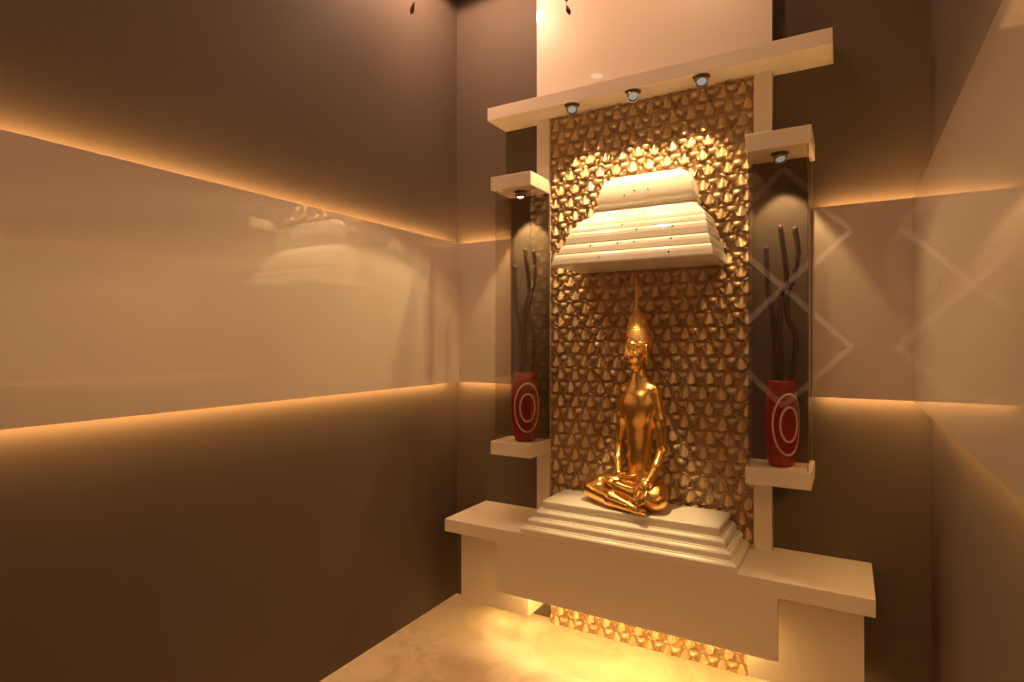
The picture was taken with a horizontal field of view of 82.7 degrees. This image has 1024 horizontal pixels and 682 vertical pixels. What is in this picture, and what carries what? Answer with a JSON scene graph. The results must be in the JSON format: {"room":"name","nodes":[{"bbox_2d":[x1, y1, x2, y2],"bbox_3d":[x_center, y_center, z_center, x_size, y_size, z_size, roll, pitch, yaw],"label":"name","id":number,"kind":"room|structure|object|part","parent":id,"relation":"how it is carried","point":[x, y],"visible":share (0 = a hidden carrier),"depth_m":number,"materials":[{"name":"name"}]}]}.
{"room":"prayer room","nodes":[
{"label":"prayer room","id":0,"kind":"room"},
{"bbox_2d":[0,0,456,681],"bbox_3d":[-1.389,-0.270,1.746,0.120,3.540,4.275,0,0,30],"label":"wall","id":1,"kind":"structure","parent":0,"point":[283,540],"depth_m":2.23,"materials":[{"name":"beige paint"}]},
{"bbox_2d":[0,129,458,429],"bbox_3d":[-1.250,-0.164,1.799,0.068,0.800,3.666,0,0,30],"label":"wall panel","id":2,"kind":"object","parent":1,"relation":"attached to","point":[127,288],"visible":1,"depth_m":1.98,"materials":[{"name":"beige laminate"}]},
{"bbox_2d":[320,593,768,681],"bbox_3d":[-0.340,1.550,1.140,2.544,0.100,4.275,0,0,30],"label":"floor","id":3,"kind":"structure","parent":0,"point":[458,639],"depth_m":2.77,"materials":[{"name":"beige tile"}]},
{"bbox_2d":[457,0,931,681],"bbox_3d":[0.699,-0.270,2.939,2.304,3.540,0.120,0,0,30],"label":"wall","id":4,"kind":"structure","parent":0,"point":[868,111],"depth_m":2.46,"materials":[{"name":"brown paint"}]},
{"bbox_2d":[459,239,510,383],"bbox_3d":[-0.164,-0.164,3.329,0.417,0.800,0.068,0,0,30],"label":"wall panel","id":5,"kind":"object","parent":4,"relation":"attached to","point":[484,266],"visible":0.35,"depth_m":3.28,"materials":[{"name":"beige laminate"}]},
{"bbox_2d":[491,436,549,458],"bbox_3d":[0.062,0.551,3.073,0.235,0.068,0.285,0,0,30],"label":"wall shelf","id":6,"kind":"object","parent":4,"relation":"attached to","point":[506,446],"visible":0.82,"depth_m":2.97,"materials":[{"name":"beige paint"}]},
{"bbox_2d":[511,372,538,441],"bbox_3d":[0.070,0.340,3.025,0.147,0.356,0.099,0,0,-13],"label":"vase","id":7,"kind":"object","parent":6,"relation":"on","point":[525,387],"visible":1,"depth_m":2.98,"materials":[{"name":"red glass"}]},
{"bbox_2d":[513,266,522,372],"bbox_3d":[0.032,0.053,3.042,0.057,0.894,0.032,0,0,30],"label":"branch","id":8,"kind":"object","parent":7,"relation":"in","point":[515,293],"visible":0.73,"depth_m":3.03,"materials":[{"name":"brown wood"}]},
{"bbox_2d":[520,306,527,372],"bbox_3d":[0.063,0.158,3.015,0.047,0.683,0.027,0,0,30],"label":"branch","id":9,"kind":"object","parent":7,"relation":"in","point":[523,314],"visible":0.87,"depth_m":3.01,"materials":[{"name":"brown wood"}]},
{"bbox_2d":[523,248,530,370],"bbox_3d":[0.077,0.008,3.031,0.051,0.983,0.026,0,0,30],"label":"branch","id":10,"kind":"object","parent":7,"relation":"in","point":[526,261],"visible":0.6,"depth_m":3.02,"materials":[{"name":"brown wood"}]},
{"bbox_2d":[526,250,537,371],"bbox_3d":[0.104,0.015,3.006,0.067,0.969,0.027,0,0,30],"label":"branch","id":11,"kind":"object","parent":7,"relation":"in","point":[528,309],"visible":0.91,"depth_m":2.99,"materials":[{"name":"brown wood"}]},
{"bbox_3d":[0.054,-0.130,3.044,0.209,1.294,0.207,0,0,30],"label":"glass case","id":12,"kind":"object","parent":6,"relation":"on","visible":0},
{"bbox_2d":[491,171,549,198],"bbox_3d":[0.062,-0.813,3.073,0.235,0.068,0.285,0,0,30],"label":"hood","id":13,"kind":"object","parent":12,"relation":"on","point":[533,183],"visible":0.85,"depth_m":2.97,"materials":[{"name":"beige paint"}]},
{"bbox_2d":[513,190,526,199],"bbox_3d":[0.043,-0.763,3.032,0.073,0.047,0.073,0,0,30],"label":"spotlight","id":14,"kind":"object","parent":13,"relation":"attached to","point":[519,194],"visible":0.99,"depth_m":3.01,"materials":[{"name":"brown metal"}]},
{"bbox_2d":[511,193,549,438],"bbox_3d":[0.115,-0.131,3.160,0.232,1.295,0.082,0,0,30],"label":"board","id":15,"kind":"object","parent":4,"relation":"attached to","point":[530,216],"visible":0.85,"depth_m":3.10,"materials":[{"name":"brown paint"}]},
{"bbox_2d":[550,76,753,675],"bbox_3d":[0.649,0.160,2.856,1.008,2.681,0.072,0,0,30],"label":"relief panel","id":16,"kind":"object","parent":4,"relation":"attached to","point":[697,317],"visible":0.65,"depth_m":2.78,"materials":[{"name":"brown metal"}]},
{"bbox_2d":[551,169,727,272],"bbox_3d":[0.579,-0.575,2.661,0.720,0.462,0.343,0,0,30],"label":"canopy","id":17,"kind":"object","parent":16,"relation":"attached to","point":[654,220],"visible":1,"depth_m":2.63,"materials":[{"name":"beige paint"}]},
{"bbox_2d":[537,0,773,551],"bbox_3d":[0.651,-0.560,2.859,1.157,2.959,0.068,0,0,30],"label":"backdrop panel","id":18,"kind":"object","parent":4,"relation":"attached to","point":[600,40],"visible":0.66,"depth_m":2.84,"materials":[{"name":"beige paint"}]},
{"bbox_2d":[445,501,875,681],"bbox_3d":[0.571,1.147,2.714,1.896,0.454,0.399,0,0,30],"label":"altar","id":19,"kind":"object","parent":4,"relation":"attached to","point":[797,616],"visible":0.91,"depth_m":2.41,"materials":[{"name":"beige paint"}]},
{"bbox_2d":[520,489,748,573],"bbox_3d":[0.547,0.846,2.687,0.982,0.148,0.328,0,0,30],"label":"stepped plinth","id":20,"kind":"object","parent":19,"relation":"on","point":[700,537],"visible":0.93,"depth_m":2.56,"materials":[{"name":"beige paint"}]},
{"bbox_2d":[583,271,668,515],"bbox_3d":[0.542,0.223,2.737,0.424,1.098,0.259,0,0,40],"label":"seated statue","id":21,"kind":"object","parent":20,"relation":"on","point":[640,410],"visible":1,"depth_m":2.69,"materials":[{"name":"gold metal"}]},
{"bbox_2d":[445,501,875,617],"bbox_3d":[0.571,0.953,2.714,1.896,0.064,0.399,0,0,30],"label":"countertop","id":22,"kind":"structure","parent":19,"relation":"on","point":[840,584],"depth_m":2.40,"materials":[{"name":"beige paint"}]},
{"bbox_2d":[488,27,833,131],"bbox_3d":[0.620,-1.216,2.804,1.624,0.068,0.194,0,0,30],"label":"shelf","id":23,"kind":"object","parent":4,"relation":"attached to","point":[813,49],"visible":0.95,"depth_m":2.63,"materials":[{"name":"beige paint"}]},
{"bbox_2d":[564,102,579,114],"bbox_3d":[0.301,-1.165,2.918,0.078,0.058,0.078,0,0,30],"label":"spotlight","id":24,"kind":"object","parent":23,"relation":"attached to","point":[571,107],"visible":1,"depth_m":2.90,"materials":[{"name":"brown metal"}]},
{"bbox_2d":[625,88,640,102],"bbox_3d":[0.574,-1.165,2.760,0.078,0.058,0.078,0,0,30],"label":"spotlight","id":25,"kind":"object","parent":23,"relation":"attached to","point":[632,94],"visible":1,"depth_m":2.75,"materials":[{"name":"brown metal"}]},
{"bbox_2d":[692,73,709,87],"bbox_3d":[0.846,-1.165,2.603,0.078,0.058,0.078,0,0,30],"label":"spotlight","id":26,"kind":"object","parent":23,"relation":"attached to","point":[701,80],"visible":1,"depth_m":2.59,"materials":[{"name":"brown metal"}]},
{"bbox_2d":[745,459,814,490],"bbox_3d":[1.134,0.551,2.454,0.242,0.068,0.285,0,0,30],"label":"wall shelf","id":27,"kind":"object","parent":4,"relation":"attached to","point":[760,472],"visible":0.76,"depth_m":2.34,"materials":[{"name":"beige paint"}]},
{"bbox_2d":[748,146,811,470],"bbox_3d":[1.120,-0.130,2.429,0.222,1.294,0.206,0,0,30],"label":"glass case","id":28,"kind":"object","parent":27,"relation":"on","point":[751,163],"visible":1,"depth_m":2.43,"materials":[{"name":"clear glass"}]},
{"bbox_3d":[1.024,-0.130,2.480,0.006,1.294,0.186,0,0,30],"label":"pane","id":29,"kind":"part","parent":28,"relation":"part of","materials":[{"name":"clear glass"}]},
{"bbox_2d":[745,124,814,163],"bbox_3d":[1.134,-0.813,2.454,0.242,0.068,0.285,0,0,30],"label":"hood","id":30,"kind":"object","parent":28,"relation":"on","point":[795,140],"visible":0.78,"depth_m":2.35,"materials":[{"name":"beige paint"}]},
{"bbox_2d":[770,151,789,164],"bbox_3d":[1.112,-0.761,2.415,0.073,0.056,0.073,0,0,30],"label":"spotlight","id":31,"kind":"object","parent":30,"relation":"attached to","point":[779,157],"visible":0.98,"depth_m":2.40,"materials":[{"name":"brown metal"}]},
{"bbox_3d":[1.215,-0.130,2.378,0.006,1.294,0.200,0,0,30],"label":"pane","id":32,"kind":"part","parent":28,"relation":"part of","materials":[{"name":"clear glass"}]},
{"bbox_2d":[764,379,799,466],"bbox_3d":[1.121,0.340,2.418,0.147,0.356,0.099,0,0,-13],"label":"vase","id":33,"kind":"object","parent":27,"relation":"on","point":[781,411],"visible":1,"depth_m":2.38,"materials":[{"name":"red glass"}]},
{"bbox_2d":[763,247,777,380],"bbox_3d":[1.083,0.053,2.435,0.057,0.894,0.032,0,0,30],"label":"branch","id":34,"kind":"object","parent":33,"relation":"in","point":[766,249],"visible":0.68,"depth_m":2.43,"materials":[{"name":"brown wood"}]},
{"bbox_2d":[775,297,785,380],"bbox_3d":[1.114,0.158,2.409,0.047,0.683,0.027,0,0,30],"label":"branch","id":35,"kind":"object","parent":33,"relation":"in","point":[778,358],"visible":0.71,"depth_m":2.40,"materials":[{"name":"brown wood"}]},
{"bbox_2d":[776,225,789,380],"bbox_3d":[1.128,0.008,2.425,0.051,0.983,0.026,0,0,30],"label":"branch","id":36,"kind":"object","parent":33,"relation":"in","point":[783,288],"visible":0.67,"depth_m":2.42,"materials":[{"name":"brown wood"}]},
{"bbox_2d":[783,226,800,380],"bbox_3d":[1.155,0.015,2.399,0.067,0.969,0.027,0,0,30],"label":"branch","id":37,"kind":"object","parent":33,"relation":"in","point":[795,352],"visible":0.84,"depth_m":2.39,"materials":[{"name":"brown wood"}]},
{"bbox_2d":[756,157,806,462],"bbox_3d":[1.181,-0.131,2.545,0.232,1.295,0.082,0,0,30],"label":"board","id":38,"kind":"object","parent":4,"relation":"attached to","point":[781,190],"visible":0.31,"depth_m":2.51,"materials":[{"name":"brown paint"}]},
{"bbox_2d":[812,198,912,400],"bbox_3d":[1.467,-0.164,2.388,0.420,0.800,0.068,0,0,30],"label":"wall panel","id":39,"kind":"object","parent":4,"relation":"attached to","point":[862,253],"visible":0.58,"depth_m":2.37,"materials":[{"name":"beige laminate"}]},
{"bbox_2d":[932,0,1023,681],"bbox_3d":[0.710,-0.270,0.534,0.120,3.540,4.275,0,0,30],"label":"wall","id":40,"kind":"structure","parent":0,"point":[978,522],"depth_m":1.65,"materials":[{"name":"beige paint"}]},
{"bbox_2d":[913,0,1023,502],"bbox_3d":[0.687,-0.164,0.681,0.068,0.800,3.666,0,0,30],"label":"wall panel","id":41,"kind":"object","parent":40,"relation":"attached to","point":[968,200],"visible":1,"depth_m":1.15,"materials":[{"name":"beige paint"}]},
{"bbox_3d":[-0.339,-2.090,1.140,2.544,0.100,4.275,0,0,30],"label":"ceiling","id":42,"kind":"structure","parent":0,"visible":0},
{"bbox_2d":[410,2,414,13],"bbox_3d":[-0.382,-1.651,2.245,0.025,0.778,0.017,0,0,30],"label":"hanging ornament","id":43,"kind":"object","parent":42,"relation":"hanging from","point":[412,8],"visible":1,"depth_m":2.24,"materials":[{"name":"brown metal"}]},
{"bbox_2d":[565,0,570,14],"bbox_3d":[0.216,-1.650,2.255,0.025,0.780,0.017,0,0,30],"label":"hanging ornament","id":44,"kind":"object","parent":42,"relation":"hanging from","point":[568,10],"visible":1,"depth_m":2.25,"materials":[{"name":"brown metal"}]}
]}

